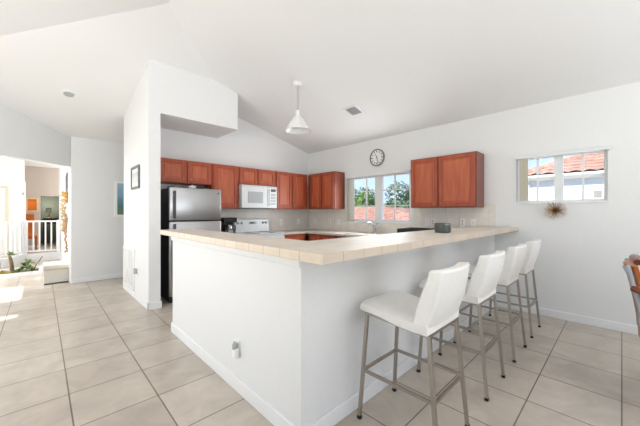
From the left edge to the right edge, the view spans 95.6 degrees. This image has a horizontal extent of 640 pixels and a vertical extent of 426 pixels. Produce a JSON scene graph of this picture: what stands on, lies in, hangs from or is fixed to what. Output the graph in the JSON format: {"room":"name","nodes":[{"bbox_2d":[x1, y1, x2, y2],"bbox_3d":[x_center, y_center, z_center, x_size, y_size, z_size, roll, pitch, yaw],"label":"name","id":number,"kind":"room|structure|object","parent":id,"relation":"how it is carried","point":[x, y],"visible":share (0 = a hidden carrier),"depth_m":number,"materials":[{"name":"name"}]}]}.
{"room":"kitchen","nodes":[
{"label":"kitchen","id":0,"kind":"room"},
{"bbox_2d":[5,188,5,220],"bbox_3d":[-9.893,-0.200,9.314,0.120,3.000,2.860,0,0,-44],"label":"wall","id":1,"kind":"structure","parent":0,"point":[5,188],"depth_m":8.24,"materials":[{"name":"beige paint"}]},
{"bbox_2d":[0,156,24,256],"bbox_3d":[-9.416,-0.200,7.692,2.220,3.000,0.140,0,0,-44],"label":"wall","id":2,"kind":"structure","parent":0,"point":[12,171],"depth_m":8.26,"materials":[{"name":"paint"}]},
{"bbox_2d":[0,188,4,253],"bbox_3d":[-9.215,0.245,7.843,0.960,1.850,0.010,0,0,-44],"label":"blind","id":3,"kind":"object","parent":2,"relation":"attached to","point":[2,190],"depth_m":8.13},
{"bbox_2d":[0,186,8,257],"bbox_3d":[-9.227,0.275,7.859,1.085,2.050,0.120,0,0,-44],"label":"door","id":4,"kind":"structure","parent":2,"relation":"in","point":[2,188],"depth_m":8.16,"materials":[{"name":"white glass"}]},
{"bbox_2d":[21,181,25,219],"bbox_3d":[-8.632,0.200,8.442,0.090,2.200,0.185,0,0,-44],"label":"trim","id":5,"kind":"structure","parent":2,"relation":"attached to","point":[23,183],"depth_m":8.38,"materials":[{"name":"white wood"}]},
{"bbox_2d":[0,255,25,267],"bbox_3d":[-7.626,1.200,7.157,0.120,0.200,0.908,0,0,-19],"label":"wall","id":6,"kind":"structure","parent":0,"point":[4,262],"depth_m":7.19,"materials":[{"name":"paint"}]},
{"bbox_2d":[0,220,23,259],"bbox_3d":[-7.626,0.650,7.157,0.060,0.900,0.868,0,0,-19],"label":"railing","id":7,"kind":"object","parent":6,"relation":"on","point":[21,222],"visible":0.95,"depth_m":7.30,"materials":[{"name":"white wood"}]},
{"bbox_2d":[0,103,70,166],"bbox_3d":[-4.697,-1.310,3.835,0.140,0.940,3.026,0,0,1],"label":"wall","id":8,"kind":"structure","parent":0,"point":[22,137],"depth_m":4.62,"materials":[{"name":"paint"}]},
{"bbox_2d":[25,166,58,247],"bbox_3d":[-9.757,-0.200,11.511,3.120,3.000,0.120,0,0,-44],"label":"wall","id":9,"kind":"structure","parent":0,"point":[40,181],"depth_m":10.78,"materials":[{"name":"beige paint"}]},
{"bbox_2d":[26,198,38,211],"bbox_3d":[-10.560,-0.285,10.640,0.335,0.510,0.022,0,0,-44],"label":"framed picture","id":10,"kind":"object","parent":9,"relation":"attached to","point":[32,204],"visible":0.93,"depth_m":10.65},
{"bbox_2d":[28,199,36,209],"bbox_3d":[-10.561,-0.285,10.641,0.235,0.410,0.004,0,0,-44],"label":"artwork","id":11,"kind":"object","parent":10,"relation":"attached to","point":[32,203],"depth_m":10.65},
{"bbox_2d":[25,161,58,167],"bbox_3d":[-8.479,-1.750,8.744,5.310,0.100,10.040,0,0,-44],"label":"ceiling","id":12,"kind":"structure","parent":0,"point":[27,163],"depth_m":10.47,"materials":[{"name":"paint"}]},
{"bbox_2d":[24,252,60,261],"bbox_3d":[-7.536,1.200,7.875,0.745,0.200,0.120,0,0,-44],"label":"wall","id":13,"kind":"structure","parent":0,"point":[50,255],"depth_m":7.86,"materials":[{"name":"paint"}]},
{"bbox_2d":[24,220,59,253],"bbox_3d":[-7.536,0.650,7.875,0.705,0.900,0.060,0,0,-44],"label":"railing","id":14,"kind":"object","parent":13,"relation":"on","point":[25,221],"visible":0.98,"depth_m":7.87,"materials":[{"name":"white wood"}]},
{"bbox_2d":[41,196,58,242],"bbox_3d":[-11.453,-0.200,12.641,2.000,3.000,0.100,0,0,-44],"label":"wall","id":15,"kind":"structure","parent":0,"point":[52,202],"depth_m":12.43,"materials":[{"name":"green paint"}]},
{"bbox_2d":[59,166,68,261],"bbox_3d":[-6.240,-0.200,7.144,0.120,3.000,4.850,0,0,-44],"label":"wall","id":16,"kind":"structure","parent":0,"point":[62,170],"depth_m":7.08,"materials":[{"name":"paint"}]},
{"bbox_2d":[58,187,68,252],"bbox_3d":[-5.049,0.146,5.713,0.148,1.295,0.197,0,0,-37],"label":"garland","id":17,"kind":"object","parent":16,"relation":"attached to","point":[64,224],"visible":1,"depth_m":5.69,"materials":[{"name":"plant"}]},
{"bbox_2d":[65,172,67,201],"bbox_3d":[-5.270,-0.510,6.031,0.022,0.620,0.440,0,0,-44],"label":"framed picture","id":18,"kind":"object","parent":16,"relation":"attached to","point":[66,174],"visible":0.64,"depth_m":5.88,"materials":[{"name":"mirror"}]},
{"bbox_2d":[69,167,70,282],"bbox_3d":[-4.638,0.230,5.376,0.020,2.140,0.060,0,0,-44],"label":"trim","id":19,"kind":"structure","parent":16,"relation":"attached to","point":[69,167],"depth_m":5.36,"materials":[{"name":"white wood"}]},
{"bbox_2d":[71,136,123,278],"bbox_3d":[-3.764,-0.064,6.147,2.310,2.728,0.140,0,0,-44],"label":"wall","id":20,"kind":"structure","parent":0,"point":[97,236],"depth_m":5.54,"materials":[{"name":"paint"}]},
{"bbox_2d":[71,272,122,283],"bbox_3d":[-3.710,1.252,6.091,2.310,0.095,0.014,0,0,-44],"label":"baseboard","id":21,"kind":"structure","parent":20,"relation":"attached to","point":[115,275],"depth_m":5.54,"materials":[{"name":"white wood"}]},
{"bbox_2d":[114,181,123,216],"bbox_3d":[-3.814,-0.273,5.986,0.705,0.715,0.022,0,0,-44],"label":"framed picture","id":22,"kind":"object","parent":20,"relation":"attached to","point":[118,185],"visible":0.41,"depth_m":5.79,"materials":[{"name":"white paper"}]},
{"bbox_2d":[117,183,123,214],"bbox_3d":[-3.815,-0.273,5.987,0.615,0.625,0.004,0,0,-44],"label":"artwork","id":23,"kind":"object","parent":22,"relation":"attached to","point":[120,186],"depth_m":5.81},
{"bbox_2d":[124,59,160,302],"bbox_3d":[-2.791,-0.389,4.495,0.145,3.378,1.610,0,0,-44],"label":"wall column","id":24,"kind":"structure","parent":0,"point":[142,118],"depth_m":3.96,"materials":[{"name":"paint"}]},
{"bbox_2d":[123,246,134,290],"bbox_3d":[-3.108,0.880,4.710,0.015,0.620,0.800,0,0,-44],"label":"return air grille","id":25,"kind":"object","parent":24,"relation":"attached to","point":[131,284],"visible":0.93,"depth_m":4.69,"materials":[{"name":"white metal"}]},
{"bbox_2d":[131,164,139,189],"bbox_3d":[-2.785,-0.525,4.369,0.022,0.340,0.500,0,0,-44],"label":"framed picture","id":26,"kind":"object","parent":24,"relation":"attached to","point":[135,171],"visible":1,"depth_m":4.35,"materials":[{"name":"black plastic"}]},
{"bbox_2d":[133,172,137,182],"bbox_3d":[-2.784,-0.525,4.370,0.004,0.150,0.310,0,0,-44],"label":"artwork","id":27,"kind":"object","parent":26,"relation":"attached to","point":[135,174],"depth_m":4.35},
{"bbox_2d":[123,282,147,308],"bbox_3d":[-2.843,1.252,4.435,0.014,0.095,1.624,0,0,-44],"label":"baseboard","id":28,"kind":"structure","parent":24,"relation":"attached to","point":[128,289],"depth_m":4.34,"materials":[{"name":"white wood"}]},
{"bbox_2d":[147,301,161,309],"bbox_3d":[-2.228,1.252,3.910,0.173,0.095,0.014,0,0,-44],"label":"baseboard","id":29,"kind":"structure","parent":24,"relation":"attached to","point":[154,305],"depth_m":3.90,"materials":[{"name":"white wood"}]},
{"bbox_2d":[161,63,237,137],"bbox_3d":[-2.033,-1.719,4.641,1.150,0.718,0.770,0,0,-44],"label":"wall","id":30,"kind":"structure","parent":0,"point":[191,103],"depth_m":4.37,"materials":[{"name":"paint"}]},
{"bbox_2d":[161,117,308,240],"bbox_3d":[-1.539,-0.292,5.747,3.395,3.185,0.140,0,0,-44],"label":"wall","id":31,"kind":"structure","parent":0,"point":[249,146],"depth_m":5.66,"materials":[{"name":"paint"}]},
{"bbox_2d":[161,157,211,185],"bbox_3d":[-2.229,-0.650,4.728,0.828,0.370,0.367,0,0,-44],"label":"upper cabinet","id":32,"kind":"object","parent":31,"relation":"attached to","point":[173,171],"visible":0.95,"depth_m":4.63,"materials":[{"name":"brown wood"}]},
{"bbox_2d":[205,163,238,208],"bbox_3d":[-1.744,-0.455,5.185,0.496,0.760,0.355,0,0,-44],"label":"upper cabinet","id":33,"kind":"object","parent":31,"relation":"attached to","point":[225,178],"visible":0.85,"depth_m":5.10,"materials":[{"name":"brown wood"}]},
{"bbox_2d":[239,167,274,186],"bbox_3d":[-1.282,-0.675,5.638,0.791,0.320,0.367,0,0,-44],"label":"upper cabinet","id":34,"kind":"object","parent":31,"relation":"attached to","point":[247,176],"visible":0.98,"depth_m":5.50,"materials":[{"name":"brown wood"}]},
{"bbox_2d":[237,184,276,208],"bbox_3d":[-1.248,-0.291,5.603,0.765,0.438,0.430,0,0,-44],"label":"microwave","id":35,"kind":"object","parent":34,"relation":"attached to","point":[250,196],"visible":0.98,"depth_m":5.43,"materials":[{"name":"white plastic"}]},
{"bbox_2d":[221,208,308,230],"bbox_3d":[-1.164,0.150,6.002,2.478,0.500,0.012,0,0,-44],"label":"backsplash","id":36,"kind":"structure","parent":31,"relation":"attached to","point":[289,217],"depth_m":6.23,"materials":[{"name":"tile"}]},
{"bbox_2d":[274,171,306,208],"bbox_3d":[-0.680,-0.455,6.208,0.858,0.760,0.355,0,0,-44],"label":"upper cabinet","id":37,"kind":"object","parent":31,"relation":"attached to","point":[291,187],"visible":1,"depth_m":6.08,"materials":[{"name":"brown wood"}]},
{"bbox_2d":[0,0,639,153],"bbox_3d":[-0.491,-1.896,1.955,7.140,1.012,10.500,0,0,-44],"label":"ceiling","id":38,"kind":"structure","parent":0,"point":[409,65],"depth_m":3.42,"materials":[{"name":"paint"}]},
{"bbox_2d":[60,90,76,97],"bbox_3d":[-3.677,-1.734,4.246,0.190,0.053,0.186,0,0,-44],"label":"recessed light","id":39,"kind":"object","parent":38,"relation":"in","point":[70,94],"visible":1,"depth_m":4.22,"materials":[{"name":"white plastic"}]},
{"bbox_2d":[285,81,310,133],"bbox_3d":[-0.320,-1.535,4.193,0.380,0.707,0.380,0,0,-44],"label":"pendant lamp","id":40,"kind":"object","parent":38,"relation":"hanging from","point":[297,125],"visible":0.99,"depth_m":4.16,"materials":[{"name":"metal"}]},
{"bbox_2d":[342,104,364,116],"bbox_3d":[0.537,-1.627,4.635,0.255,0.075,0.260,0,0,-44],"label":"ceiling vent","id":41,"kind":"object","parent":38,"relation":"in","point":[353,110],"visible":1,"depth_m":4.62,"materials":[{"name":"grey plastic"}]},
{"bbox_2d":[0,243,639,425],"bbox_3d":[-5.073,1.360,4.521,10.490,0.120,20.850,0,0,-44],"label":"floor","id":42,"kind":"structure","parent":0,"point":[89,353],"depth_m":2.31,"materials":[{"name":"tile"}]},
{"bbox_2d":[0,266,42,277],"bbox_3d":[-6.430,1.265,6.165,0.770,0.070,0.800,0,0,-44],"label":"planter bed","id":43,"kind":"object","parent":42,"relation":"on","point":[39,270],"visible":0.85,"depth_m":6.01,"materials":[{"name":"concrete"}]},
{"bbox_2d":[0,270,10,273],"bbox_3d":[-6.452,1.227,5.907,0.392,0.135,0.238,0,0,12],"label":"succulent","id":44,"kind":"object","parent":43,"relation":"in","point":[1,271],"visible":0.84,"depth_m":5.90,"materials":[{"name":"green plant"}]},
{"bbox_2d":[4,250,17,272],"bbox_3d":[-6.499,1.032,6.097,0.260,0.477,0.226,0,0,-44],"label":"plant","id":45,"kind":"object","parent":43,"relation":"in","point":[11,264],"visible":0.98,"depth_m":6.08,"materials":[{"name":"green plant"}]},
{"bbox_2d":[12,256,42,272],"bbox_3d":[-6.234,1.105,6.167,0.496,0.336,0.434,0,0,-44],"label":"succulent","id":46,"kind":"object","parent":43,"relation":"in","point":[26,262],"visible":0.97,"depth_m":6.15,"materials":[{"name":"green plant"}]},
{"bbox_2d":[26,214,36,249],"bbox_3d":[-10.061,0.675,10.095,0.320,1.250,0.460,0,0,-44],"label":"upholstered chair","id":47,"kind":"object","parent":42,"relation":"on","point":[29,217],"visible":0.49,"depth_m":10.17,"materials":[{"name":"orange fabric"}]},
{"bbox_2d":[42,218,58,244],"bbox_3d":[-11.016,0.760,12.020,0.730,1.080,0.400,0,0,-44],"label":"console table","id":48,"kind":"object","parent":42,"relation":"on","point":[42,218],"visible":0.52,"depth_m":11.70,"materials":[{"name":"black wood"}]},
{"bbox_2d":[45,208,51,217],"bbox_3d":[-11.135,0.010,11.906,0.220,0.420,0.220,0,0,-44],"label":"table lamp","id":49,"kind":"object","parent":48,"relation":"on","point":[48,210],"visible":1,"depth_m":11.86,"materials":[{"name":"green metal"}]},
{"bbox_2d":[43,260,68,284],"bbox_3d":[-5.012,1.127,5.509,0.365,0.345,0.576,0,0,-44],"label":"storage chest","id":50,"kind":"object","parent":42,"relation":"on","point":[54,272],"visible":0.91,"depth_m":5.33,"materials":[{"name":"beige plastic"}]},
{"bbox_2d":[161,186,220,302],"bbox_3d":[-2.071,0.460,4.587,0.770,1.680,0.755,0,0,-44],"label":"refrigerator","id":51,"kind":"object","parent":42,"relation":"on","point":[181,208],"visible":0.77,"depth_m":4.29,"materials":[{"name":"silver metal"}]},
{"bbox_2d":[233,218,284,237],"bbox_3d":[-1.156,0.708,5.504,0.760,1.185,0.701,0,0,-44],"label":"range","id":52,"kind":"object","parent":42,"relation":"on","point":[250,226],"visible":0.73,"depth_m":5.57,"materials":[{"name":"white metal"}]},
{"bbox_2d":[238,231,284,234],"bbox_3d":[-1.148,0.385,5.495,0.760,0.020,0.585,0,0,-44],"label":"cooktop","id":53,"kind":"object","parent":52,"relation":"in","point":[239,232],"depth_m":5.45,"materials":[{"name":"white metal"}]},
{"bbox_2d":[284,234,304,240],"bbox_3d":[-0.690,0.866,5.987,0.560,0.868,0.650,0,0,-44],"label":"base cabinet","id":54,"kind":"object","parent":42,"relation":"on","point":[291,236],"visible":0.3,"depth_m":5.79,"materials":[{"name":"brown wood"}]},
{"bbox_2d":[309,234,335,240],"bbox_3d":[0.230,0.866,5.866,0.640,0.868,0.740,0,0,-44],"label":"base cabinet","id":55,"kind":"object","parent":42,"relation":"on","point":[312,237],"visible":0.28,"depth_m":5.71,"materials":[{"name":"brown wood"}]},
{"bbox_2d":[276,229,381,236],"bbox_3d":[-0.182,0.408,4.325,3.386,0.040,3.766,0,0,-44],"label":"countertop","id":56,"kind":"structure","parent":55,"relation":"on","point":[301,231],"depth_m":5.67,"materials":[{"name":"tile"}]},
{"bbox_2d":[345,232,379,234],"bbox_3d":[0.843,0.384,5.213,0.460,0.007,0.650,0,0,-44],"label":"sink","id":57,"kind":"object","parent":56,"relation":"in","point":[358,232],"visible":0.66,"depth_m":5.29,"materials":[{"name":"metal"}]},
{"bbox_2d":[366,222,377,232],"bbox_3d":[0.948,0.271,5.323,0.227,0.219,0.108,0,0,-11],"label":"faucet","id":58,"kind":"object","parent":56,"relation":"on","point":[367,223],"visible":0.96,"depth_m":5.31,"materials":[{"name":"silver metal"}]},
{"bbox_2d":[397,227,433,232],"bbox_3d":[1.570,0.315,4.414,0.430,0.140,0.640,0,0,-44],"label":"dish rack","id":59,"kind":"object","parent":56,"relation":"on","point":[399,230],"visible":0.34,"depth_m":4.45,"materials":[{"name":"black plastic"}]},
{"bbox_2d":[357,262,469,425],"bbox_3d":[0.580,0.798,1.785,0.430,1.004,0.552,0,0,-44],"label":"bar stool","id":60,"kind":"object","parent":42,"relation":"on","point":[436,309],"visible":1,"depth_m":1.65,"materials":[{"name":"white leather"}]},
{"bbox_2d":[417,250,505,401],"bbox_3d":[1.135,0.798,2.319,0.430,1.004,0.552,0,0,-44],"label":"bar stool","id":61,"kind":"object","parent":42,"relation":"on","point":[481,287],"visible":0.74,"depth_m":2.08,"materials":[{"name":"white leather"}]},
{"bbox_2d":[453,243,526,362],"bbox_3d":[1.672,0.798,2.835,0.430,1.004,0.552,0,0,-44],"label":"bar stool","id":62,"kind":"object","parent":42,"relation":"on","point":[515,255],"visible":0.62,"depth_m":2.60,"materials":[{"name":"white leather"}]},
{"bbox_2d":[478,239,540,337],"bbox_3d":[2.181,0.798,3.323,0.430,1.004,0.552,0,0,-44],"label":"bar stool","id":63,"kind":"object","parent":42,"relation":"on","point":[533,247],"visible":0.49,"depth_m":3.07,"materials":[{"name":"white leather"}]},
{"bbox_2d":[622,254,639,336],"bbox_3d":[2.417,0.800,1.886,0.636,1.001,0.628,0,0,-44],"label":"dining chair","id":64,"kind":"object","parent":42,"relation":"on","point":[631,264],"visible":1,"depth_m":1.93,"materials":[{"name":"brown wood"}]},
{"bbox_3d":[-1.635,0.866,5.079,0.490,0.868,0.650,0,0,-44],"label":"base cabinet","id":65,"kind":"object","parent":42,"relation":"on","visible":0},
{"bbox_3d":[-1.645,0.408,5.089,0.510,0.040,0.638,0,0,-44],"label":"countertop","id":66,"kind":"structure","parent":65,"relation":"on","visible":0},
{"bbox_2d":[219,217,236,232],"bbox_3d":[-1.615,0.236,5.073,0.240,0.303,0.247,0,0,-44],"label":"coffee maker","id":67,"kind":"object","parent":66,"relation":"on","point":[227,225],"visible":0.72,"depth_m":5.04,"materials":[{"name":"black plastic"}]},
{"bbox_2d":[173,235,494,425],"bbox_3d":[0.417,0.769,3.610,3.535,1.062,2.172,0,0,-44],"label":"wall","id":68,"kind":"structure","parent":0,"point":[299,331],"depth_m":1.95,"materials":[{"name":"paint"}]},
{"bbox_2d":[170,236,300,267],"bbox_3d":[-0.870,0.275,2.380,0.027,0.066,2.182,0,0,-44],"label":"trim","id":69,"kind":"structure","parent":68,"relation":"attached to","point":[284,261],"depth_m":2.02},
{"bbox_2d":[232,341,238,358],"bbox_3d":[-0.611,0.986,2.086,0.043,0.119,0.055,0,0,-44],"label":"plug","id":70,"kind":"object","parent":68,"relation":"attached to","point":[235,351],"visible":1,"depth_m":2.07,"materials":[{"name":"white plastic"}]},
{"bbox_2d":[232,341,236,349],"bbox_3d":[-0.615,0.954,2.083,0.034,0.056,0.034,0,0,-44],"label":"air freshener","id":71,"kind":"object","parent":70,"relation":"on","point":[234,346],"depth_m":2.07,"materials":[{"name":"grey plastic"}]},
{"bbox_2d":[235,338,239,356],"bbox_3d":[-0.604,0.985,2.117,0.008,0.114,0.072,0,0,-44],"label":"wall outlet","id":72,"kind":"object","parent":68,"relation":"attached to","point":[236,340],"visible":0.36,"depth_m":2.10,"materials":[{"name":"white plastic"}]},
{"bbox_2d":[171,301,493,425],"bbox_3d":[0.412,1.250,3.605,3.550,0.100,2.202,0,0,-44],"label":"baseboard","id":73,"kind":"structure","parent":68,"relation":"attached to","point":[348,406],"depth_m":2.09,"materials":[{"name":"white wood"}]},
{"bbox_2d":[160,226,517,264],"bbox_3d":[0.416,0.216,3.530,3.649,0.050,2.612,0,0,-44],"label":"countertop","id":74,"kind":"structure","parent":68,"relation":"on","point":[326,251],"depth_m":1.98,"materials":[{"name":"tile"}]},
{"bbox_2d":[434,223,450,232],"bbox_3d":[1.180,0.146,2.791,0.150,0.090,0.150,0,0,-44],"label":"candle jar","id":75,"kind":"object","parent":74,"relation":"on","point":[438,227],"visible":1,"depth_m":2.73,"materials":[{"name":"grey glass"}]},
{"bbox_2d":[309,81,639,325],"bbox_3d":[2.126,-0.050,4.484,0.140,2.700,10.800,0,0,-44],"label":"wall","id":76,"kind":"structure","parent":0,"point":[578,269],"depth_m":3.53,"materials":[{"name":"paint"}]},
{"bbox_2d":[308,171,344,208],"bbox_3d":[0.110,-0.455,6.204,0.355,0.760,0.795,0,0,-44],"label":"upper cabinet","id":77,"kind":"object","parent":76,"relation":"attached to","point":[326,190],"visible":1,"depth_m":6.01,"materials":[{"name":"brown wood"}]},
{"bbox_2d":[370,149,384,165],"bbox_3d":[1.072,-1.035,5.455,0.033,0.324,0.324,0,0,-44],"label":"wall clock","id":78,"kind":"object","parent":76,"relation":"attached to","point":[377,157],"visible":1,"depth_m":5.45,"materials":[{"name":"white plastic"}]},
{"bbox_2d":[348,172,409,222],"bbox_3d":[1.103,-0.264,5.511,0.112,0.902,1.394,0,0,-44],"label":"window","id":79,"kind":"structure","parent":76,"relation":"in","point":[379,190],"depth_m":5.46,"materials":[{"name":"white plastic"}]},
{"bbox_2d":[346,170,410,220],"bbox_3d":[1.046,-0.280,5.464,0.052,0.900,1.430,0,0,-44],"label":"vertical blind","id":80,"kind":"object","parent":79,"relation":"attached to","point":[350,180],"visible":1,"depth_m":5.87,"materials":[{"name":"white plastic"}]},
{"bbox_2d":[309,203,495,240],"bbox_3d":[1.089,0.135,5.453,0.012,0.530,3.925,0,0,-44],"label":"backsplash","id":81,"kind":"structure","parent":76,"relation":"attached to","point":[486,215],"depth_m":4.86,"materials":[{"name":"tile"}]},
{"bbox_2d":[425,219,429,225],"bbox_3d":[1.758,0.155,4.740,0.012,0.114,0.072,0,0,-44],"label":"light switch","id":82,"kind":"object","parent":81,"relation":"attached to","point":[427,221],"visible":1,"depth_m":4.74,"materials":[{"name":"white plastic"}]},
{"bbox_2d":[460,219,464,225],"bbox_3d":[2.137,0.150,4.348,0.008,0.114,0.072,0,0,-44],"label":"wall outlet","id":83,"kind":"object","parent":81,"relation":"attached to","point":[462,221],"visible":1,"depth_m":4.34,"materials":[{"name":"white plastic"}]},
{"bbox_2d":[470,219,475,225],"bbox_3d":[2.238,0.150,4.240,0.012,0.114,0.072,0,0,-44],"label":"light switch","id":84,"kind":"object","parent":81,"relation":"attached to","point":[472,221],"visible":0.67,"depth_m":4.24,"materials":[{"name":"white plastic"}]},
{"bbox_2d":[411,151,483,207],"bbox_3d":[1.876,-0.455,4.365,0.355,0.760,0.975,0,0,-44],"label":"upper cabinet","id":85,"kind":"object","parent":76,"relation":"attached to","point":[454,180],"visible":1,"depth_m":4.18,"materials":[{"name":"brown wood"}]},
{"bbox_2d":[544,201,566,219],"bbox_3d":[2.845,-0.025,3.512,0.168,0.228,0.240,0,0,-44],"label":"decoration","id":86,"kind":"object","parent":76,"relation":"attached to","point":[555,209],"visible":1,"depth_m":3.51,"materials":[{"name":"gold metal"}]},
{"bbox_2d":[515,150,608,203],"bbox_3d":[2.952,-0.421,3.587,0.112,0.616,0.891,0,0,-44],"label":"window","id":87,"kind":"structure","parent":76,"relation":"in","point":[559,176],"depth_m":3.57,"materials":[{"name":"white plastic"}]},
{"bbox_2d":[514,146,610,200],"bbox_3d":[2.901,-0.443,3.533,0.052,0.585,0.905,0,0,-44],"label":"vertical blind","id":88,"kind":"object","parent":87,"relation":"attached to","point":[523,159],"visible":1,"depth_m":3.75,"materials":[{"name":"white plastic"}]},
{"bbox_2d":[593,190,601,197],"bbox_3d":[3.209,-0.212,3.351,0.008,0.085,0.075,0,0,-44],"label":"window sticker","id":89,"kind":"object","parent":87,"relation":"attached to","point":[596,194],"visible":1,"depth_m":3.35,"materials":[{"name":"white paper"}]},
{"bbox_2d":[497,299,637,334],"bbox_3d":[4.083,1.252,2.336,0.014,0.095,4.710,0,0,-44],"label":"baseboard","id":90,"kind":"structure","parent":76,"relation":"attached to","point":[631,329],"depth_m":3.40,"materials":[{"name":"white wood"}]},
{"label":"outside","id":91,"kind":"structure","parent":0,"visible":0},
{"bbox_3d":[0.000,2.750,0.000,120.000,2.600,120.000,0,0,-44],"label":"ground","id":92,"kind":"structure","parent":91,"visible":0},
{"bbox_2d":[355,187,374,206],"bbox_3d":[3.003,1.011,21.535,3.461,5.790,3.126,0,0,-44],"label":"tree","id":93,"kind":"object","parent":92,"relation":"on","point":[360,200],"visible":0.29,"depth_m":20.69,"materials":[{"name":"green plant"}]},
{"bbox_2d":[355,207,408,220],"bbox_3d":[-0.251,1.814,13.971,6.210,4.171,15.504,0,0,-44],"label":"house","id":94,"kind":"structure","parent":92,"relation":"on","point":[360,212],"depth_m":8.85,"materials":[{"name":"red paint"}]},
{"bbox_2d":[384,181,408,207],"bbox_3d":[6.113,0.899,19.072,4.013,6.014,3.615,0,0,-13],"label":"tree","id":95,"kind":"object","parent":92,"relation":"on","point":[405,201],"visible":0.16,"depth_m":18.76,"materials":[{"name":"green plant"}]},
{"bbox_2d":[528,152,603,199],"bbox_3d":[12.426,0.700,4.738,7.914,6.400,14.014,0,0,-44],"label":"house","id":96,"kind":"structure","parent":92,"relation":"on","point":[594,162],"depth_m":6.58,"materials":[{"name":"white paint"}]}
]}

